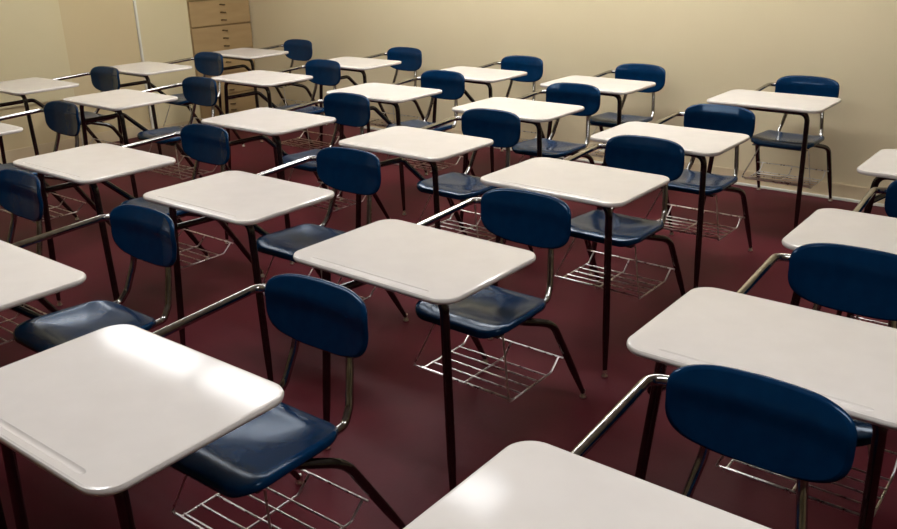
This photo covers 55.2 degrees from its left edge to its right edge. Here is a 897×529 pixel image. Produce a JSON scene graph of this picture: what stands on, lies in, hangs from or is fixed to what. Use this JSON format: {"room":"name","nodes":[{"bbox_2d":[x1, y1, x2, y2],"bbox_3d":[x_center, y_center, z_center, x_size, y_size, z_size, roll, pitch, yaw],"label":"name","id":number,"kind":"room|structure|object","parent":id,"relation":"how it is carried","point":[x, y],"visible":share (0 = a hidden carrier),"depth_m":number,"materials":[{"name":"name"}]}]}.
{"room":"classroom","nodes":[
{"label":"classroom","id":0,"kind":"room"},
{"bbox_2d":[0,0,149,151],"bbox_3d":[-5.367,-1.282,4.026,0.120,2.900,11.030,14,26,36],"label":"wall","id":1,"kind":"structure","parent":0,"point":[96,32],"depth_m":7.05,"materials":[{"name":"paint"}]},
{"bbox_2d":[0,0,74,109],"bbox_3d":[-5.895,-1.049,3.275,0.018,2.180,9.145,14,26,36],"label":"wall","id":2,"kind":"structure","parent":1,"relation":"attached to","point":[32,39],"depth_m":6.64,"materials":[{"name":"beige paint"}]},
{"bbox_2d":[0,119,200,163],"bbox_3d":[-5.502,0.142,4.229,0.012,0.100,10.330,14,26,36],"label":"baseboard","id":3,"kind":"structure","parent":1,"relation":"attached to","point":[11,155],"depth_m":7.06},
{"bbox_2d":[133,0,153,127],"bbox_3d":[-2.663,-2.545,7.123,0.022,2.850,0.020,14,26,36],"label":"trim","id":4,"kind":"structure","parent":1,"relation":"attached to","point":[134,1],"depth_m":7.36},
{"bbox_2d":[136,0,200,126],"bbox_3d":[-2.503,-2.623,7.319,0.014,2.850,0.510,14,26,36],"label":"wall","id":5,"kind":"structure","parent":1,"relation":"attached to","point":[164,26],"depth_m":7.59,"materials":[{"name":"beige paint"}]},
{"bbox_2d":[0,123,896,528],"bbox_3d":[-0.969,1.247,1.333,11.210,0.100,11.270,14,26,36],"label":"floor","id":6,"kind":"structure","parent":0,"point":[395,434],"depth_m":3.46,"materials":[{"name":"carpet"}]},
{"bbox_2d":[0,169,58,344],"bbox_3d":[-1.879,0.100,3.193,0.624,0.763,0.918,14,26,36],"label":"school desk","id":7,"kind":"object","parent":6,"relation":"on","point":[20,191],"visible":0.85,"depth_m":3.33,"materials":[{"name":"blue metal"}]},
{"bbox_2d":[0,304,45,344],"bbox_3d":[-1.798,0.144,3.315,0.425,0.222,0.306,14,26,36],"label":"basket","id":8,"kind":"object","parent":7,"relation":"on","point":[24,305],"depth_m":3.37,"materials":[{"name":"metal"}]},
{"bbox_2d":[0,101,110,226],"bbox_3d":[-2.373,-0.448,4.665,0.624,0.763,0.918,14,26,36],"label":"school desk","id":9,"kind":"object","parent":6,"relation":"on","point":[62,117],"visible":0.64,"depth_m":4.80,"materials":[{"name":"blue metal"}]},
{"bbox_2d":[0,192,85,222],"bbox_3d":[-2.292,-0.404,4.787,0.425,0.222,0.306,14,26,36],"label":"basket","id":10,"kind":"object","parent":9,"relation":"on","point":[82,194],"depth_m":4.79,"materials":[{"name":"metal"}]},
{"bbox_2d":[0,66,147,197],"bbox_3d":[-2.682,-0.965,6.045,0.624,0.763,0.918,14,26,35],"label":"school desk","id":11,"kind":"object","parent":6,"relation":"on","point":[103,78],"visible":0.6,"depth_m":5.97,"materials":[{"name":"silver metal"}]},
{"bbox_2d":[58,128,122,150],"bbox_3d":[-2.601,-0.921,6.167,0.425,0.222,0.306,14,26,35],"label":"basket","id":12,"kind":"object","parent":11,"relation":"on","point":[115,130],"depth_m":6.20,"materials":[{"name":"metal"}]},
{"bbox_2d":[0,204,176,528],"bbox_3d":[-1.217,0.275,2.692,0.624,0.763,0.918,14,26,36],"label":"school desk","id":13,"kind":"object","parent":6,"relation":"on","point":[147,234],"visible":0.78,"depth_m":2.75,"materials":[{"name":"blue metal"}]},
{"bbox_2d":[13,123,264,306],"bbox_3d":[-1.373,-0.205,3.967,0.624,0.763,0.918,14,26,35],"label":"school desk","id":14,"kind":"object","parent":6,"relation":"on","point":[91,164],"visible":0.71,"depth_m":3.81,"materials":[{"name":"silver metal"}]},
{"bbox_2d":[178,229,232,268],"bbox_3d":[-1.292,-0.162,4.089,0.425,0.222,0.306,14,26,35],"label":"basket","id":15,"kind":"object","parent":14,"relation":"on","point":[228,231],"depth_m":4.09,"materials":[{"name":"metal"}]},
{"bbox_2d":[62,76,230,208],"bbox_3d":[-1.832,-0.762,5.459,0.624,0.763,0.918,15,26,36],"label":"school desk","id":16,"kind":"object","parent":6,"relation":"on","point":[197,90],"visible":0.76,"depth_m":5.37,"materials":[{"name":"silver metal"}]},
{"bbox_2d":[148,143,217,179],"bbox_3d":[-1.751,-0.718,5.580,0.425,0.222,0.306,15,26,36],"label":"basket","id":17,"kind":"object","parent":16,"relation":"on","point":[177,145],"depth_m":5.58,"materials":[{"name":"metal"}]},
{"bbox_2d":[109,52,244,154],"bbox_3d":[-2.130,-1.242,6.741,0.624,0.763,0.918,14,26,36],"label":"school desk","id":18,"kind":"object","parent":6,"relation":"on","point":[206,63],"visible":0.62,"depth_m":6.66,"materials":[{"name":"silver metal"}]},
{"bbox_2d":[163,104,202,127],"bbox_3d":[-2.049,-1.198,6.863,0.425,0.222,0.306,14,26,36],"label":"basket","id":19,"kind":"object","parent":18,"relation":"on","point":[187,105],"depth_m":6.89,"materials":[{"name":"metal"}]},
{"bbox_2d":[0,274,405,528],"bbox_3d":[-0.546,0.502,2.054,0.624,0.763,0.918,14,26,35],"label":"school desk","id":20,"kind":"object","parent":6,"relation":"on","point":[103,411],"visible":1,"depth_m":1.85,"materials":[{"name":"plastic"}]},
{"bbox_2d":[171,470,368,528],"bbox_3d":[-0.467,0.546,2.177,0.425,0.222,0.306,14,26,35],"label":"basket","id":21,"kind":"object","parent":20,"relation":"on","point":[356,475],"depth_m":2.20,"materials":[{"name":"metal"}]},
{"bbox_2d":[186,0,255,119],"bbox_3d":[-2.111,-2.491,7.865,0.047,2.300,0.695,14,26,36],"label":"tall cabinet","id":22,"kind":"object","parent":6,"relation":"on","point":[215,25],"visible":0.67,"depth_m":8.01,"materials":[{"name":"brown wood"}]},
{"bbox_2d":[214,39,328,142],"bbox_3d":[-1.548,-1.543,7.499,0.625,0.763,0.918,14,26,35],"label":"school desk","id":23,"kind":"object","parent":6,"relation":"on","point":[294,49],"visible":0.65,"depth_m":7.46,"materials":[{"name":"silver metal"}]},
{"bbox_2d":[259,87,304,107],"bbox_3d":[-1.468,-1.499,7.621,0.425,0.222,0.306,14,26,35],"label":"basket","id":24,"kind":"object","parent":23,"relation":"on","point":[277,88],"depth_m":7.78,"materials":[{"name":"metal"}]},
{"bbox_2d":[143,147,408,381],"bbox_3d":[-0.625,-0.019,3.433,0.624,0.763,0.918,14,26,35],"label":"school desk","id":25,"kind":"object","parent":6,"relation":"on","point":[247,199],"visible":0.76,"depth_m":3.28,"materials":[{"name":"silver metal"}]},
{"bbox_2d":[262,256,375,300],"bbox_3d":[-0.545,0.024,3.556,0.425,0.222,0.306,14,26,35],"label":"basket","id":26,"kind":"object","parent":25,"relation":"on","point":[364,298],"depth_m":3.56,"materials":[{"name":"metal"}]},
{"bbox_2d":[211,59,348,178],"bbox_3d":[-1.130,-1.039,6.148,0.624,0.763,0.918,15,26,36],"label":"school desk","id":27,"kind":"object","parent":6,"relation":"on","point":[324,72],"visible":0.74,"depth_m":6.09,"materials":[{"name":"silver metal"}]},
{"bbox_2d":[281,129,338,149],"bbox_3d":[-1.048,-0.995,6.270,0.425,0.222,0.306,15,26,36],"label":"basket","id":28,"kind":"object","parent":27,"relation":"on","point":[311,141],"depth_m":6.28,"materials":[{"name":"metal"}]},
{"bbox_2d":[201,92,390,265],"bbox_3d":[-0.789,-0.513,4.742,0.624,0.763,0.918,14,26,36],"label":"school desk","id":29,"kind":"object","parent":6,"relation":"on","point":[342,108],"visible":0.77,"depth_m":4.63,"materials":[{"name":"silver metal"}]},
{"bbox_2d":[288,168,365,211],"bbox_3d":[-0.708,-0.469,4.864,0.425,0.222,0.306,14,26,36],"label":"basket","id":30,"kind":"object","parent":29,"relation":"on","point":[315,172],"depth_m":4.84,"materials":[{"name":"metal"}]},
{"bbox_2d":[319,47,424,152],"bbox_3d":[-0.563,-1.288,6.769,0.624,0.763,0.918,14,26,35],"label":"school desk","id":31,"kind":"object","parent":6,"relation":"on","point":[398,58],"visible":0.62,"depth_m":6.80,"materials":[{"name":"silver metal"}]},
{"bbox_2d":[370,105,420,126],"bbox_3d":[-0.483,-1.244,6.891,0.425,0.222,0.306,14,26,35],"label":"basket","id":32,"kind":"object","parent":31,"relation":"on","point":[381,107],"depth_m":6.93,"materials":[{"name":"metal"}]},
{"bbox_2d":[326,70,474,215],"bbox_3d":[-0.247,-0.812,5.498,0.624,0.763,0.918,14,26,35],"label":"school desk","id":33,"kind":"object","parent":6,"relation":"on","point":[440,84],"visible":0.59,"depth_m":5.48,"materials":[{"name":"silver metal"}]},
{"bbox_2d":[387,155,462,170],"bbox_3d":[-0.167,-0.768,5.620,0.425,0.222,0.306,14,26,35],"label":"basket","id":34,"kind":"object","parent":33,"relation":"on","point":[414,166],"depth_m":5.60,"materials":[{"name":"metal"}]},
{"bbox_2d":[338,108,534,253],"bbox_3d":[-0.001,-0.320,4.188,0.624,0.763,0.918,15,26,36],"label":"school desk","id":35,"kind":"object","parent":6,"relation":"on","point":[481,127],"visible":0.88,"depth_m":4.10,"materials":[{"name":"silver metal"}]},
{"bbox_2d":[418,194,495,240],"bbox_3d":[0.081,-0.276,4.309,0.425,0.222,0.306,15,26,36],"label":"basket","id":36,"kind":"object","parent":35,"relation":"on","point":[450,201],"depth_m":4.36,"materials":[{"name":"metal"}]},
{"bbox_2d":[293,188,586,490],"bbox_3d":[0.046,0.212,2.785,0.624,0.763,0.918,15,26,36],"label":"school desk","id":37,"kind":"object","parent":6,"relation":"on","point":[451,275],"visible":0.96,"depth_m":2.64,"materials":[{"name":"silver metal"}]},
{"bbox_2d":[414,324,562,401],"bbox_3d":[0.128,0.256,2.906,0.425,0.222,0.306,15,26,36],"label":"basket","id":38,"kind":"object","parent":37,"relation":"on","point":[554,328],"depth_m":2.88,"materials":[{"name":"metal"}]},
{"bbox_2d":[430,55,544,172],"bbox_3d":[0.325,-1.060,6.119,0.625,0.763,0.918,14,26,35],"label":"school desk","id":39,"kind":"object","parent":6,"relation":"on","point":[520,68],"visible":0.56,"depth_m":6.12,"materials":[{"name":"silver metal"}]},
{"bbox_2d":[518,130,536,142],"bbox_3d":[0.406,-1.016,6.241,0.425,0.222,0.306,14,26,35],"label":"basket","id":40,"kind":"object","parent":39,"relation":"on","point":[521,130],"depth_m":6.27,"materials":[{"name":"metal"}]},
{"bbox_2d":[452,82,600,248],"bbox_3d":[0.519,-0.602,4.901,0.625,0.763,0.918,15,26,36],"label":"school desk","id":41,"kind":"object","parent":6,"relation":"on","point":[563,99],"visible":0.83,"depth_m":4.86,"materials":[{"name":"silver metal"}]},
{"bbox_2d":[480,135,685,378],"bbox_3d":[0.623,-0.085,3.533,0.624,0.763,0.918,15,26,36],"label":"school desk","id":42,"kind":"object","parent":6,"relation":"on","point":[638,166],"visible":0.89,"depth_m":3.43,"materials":[{"name":"silver metal"}]},
{"bbox_2d":[554,238,674,298],"bbox_3d":[0.705,-0.041,3.654,0.425,0.222,0.306,15,26,36],"label":"basket","id":43,"kind":"object","parent":42,"relation":"on","point":[668,241],"depth_m":3.65,"materials":[{"name":"metal"}]},
{"bbox_2d":[540,63,665,157],"bbox_3d":[1.069,-0.880,5.600,0.624,0.763,0.918,14,26,36],"label":"school desk","id":44,"kind":"object","parent":6,"relation":"on","point":[630,78],"visible":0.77,"depth_m":5.59,"materials":[{"name":"white laminate"}]},
{"bbox_2d":[585,126,604,157],"bbox_3d":[1.151,-0.836,5.722,0.425,0.222,0.306,14,26,36],"label":"basket","id":45,"kind":"object","parent":44,"relation":"on","point":[601,127],"depth_m":5.77,"materials":[{"name":"metal"}]},
{"bbox_2d":[403,364,856,528],"bbox_3d":[0.385,0.679,1.534,0.624,0.763,0.918,14,26,36],"label":"school desk","id":46,"kind":"object","parent":6,"relation":"on","point":[783,428],"visible":1,"depth_m":1.56,"materials":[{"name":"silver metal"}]},
{"bbox_2d":[588,104,754,288],"bbox_3d":[1.146,-0.340,4.174,0.624,0.763,0.918,15,26,36],"label":"school desk","id":47,"kind":"object","parent":6,"relation":"on","point":[709,130],"visible":0.85,"depth_m":4.12,"materials":[{"name":"silver metal"}]},
{"bbox_2d":[645,189,744,240],"bbox_3d":[1.227,-0.296,4.295,0.425,0.222,0.306,15,26,36],"label":"basket","id":48,"kind":"object","parent":47,"relation":"on","point":[739,191],"depth_m":4.27,"materials":[{"name":"metal"}]},
{"bbox_2d":[626,243,896,528],"bbox_3d":[0.900,0.418,2.193,0.624,0.763,0.918,14,26,36],"label":"school desk","id":49,"kind":"object","parent":6,"relation":"on","point":[851,363],"visible":0.77,"depth_m":1.97,"materials":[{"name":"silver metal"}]},
{"bbox_2d":[716,444,896,516],"bbox_3d":[0.981,0.462,2.315,0.425,0.222,0.306,14,26,36],"label":"basket","id":50,"kind":"object","parent":49,"relation":"on","point":[727,468],"depth_m":2.27,"materials":[{"name":"metal"}]},
{"bbox_2d":[704,75,840,228],"bbox_3d":[1.920,-0.659,4.969,0.624,0.763,0.918,15,26,36],"label":"school desk","id":51,"kind":"object","parent":6,"relation":"on","point":[801,95],"visible":0.97,"depth_m":4.90,"materials":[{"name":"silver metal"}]},
{"bbox_2d":[741,146,828,188],"bbox_3d":[2.001,-0.616,5.091,0.425,0.222,0.306,15,26,36],"label":"basket","id":52,"kind":"object","parent":51,"relation":"on","point":[757,148],"depth_m":5.09,"materials":[{"name":"metal"}]},
{"bbox_2d":[782,180,896,324],"bbox_3d":[1.486,0.174,2.801,0.624,0.763,0.918,14,26,35],"label":"school desk","id":53,"kind":"object","parent":6,"relation":"on","point":[825,225],"visible":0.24,"depth_m":2.63,"materials":[{"name":"silver metal"}]},
{"bbox_2d":[850,315,887,324],"bbox_3d":[1.567,0.217,2.923,0.425,0.222,0.306,14,26,35],"label":"basket","id":54,"kind":"object","parent":53,"relation":"on","point":[855,317],"depth_m":3.13,"materials":[{"name":"metal"}]},
{"bbox_2d":[836,149,896,315],"bbox_3d":[2.067,-0.121,3.542,0.624,0.763,0.918,15,26,36],"label":"school desk","id":55,"kind":"object","parent":6,"relation":"on","point":[882,165],"visible":0.59,"depth_m":3.33,"materials":[{"name":"silver metal"}]},
{"bbox_2d":[248,0,896,187],"bbox_3d":[2.433,-1.780,4.881,11.210,2.900,0.120,14,26,36],"label":"wall","id":56,"kind":"structure","parent":0,"point":[706,49],"depth_m":5.83,"materials":[{"name":"paint"}]},
{"bbox_2d":[333,118,884,206],"bbox_3d":[2.588,-0.411,5.209,10.550,0.100,0.008,14,26,36],"label":"baseboard","id":57,"kind":"structure","parent":56,"relation":"attached to","point":[838,190],"depth_m":5.52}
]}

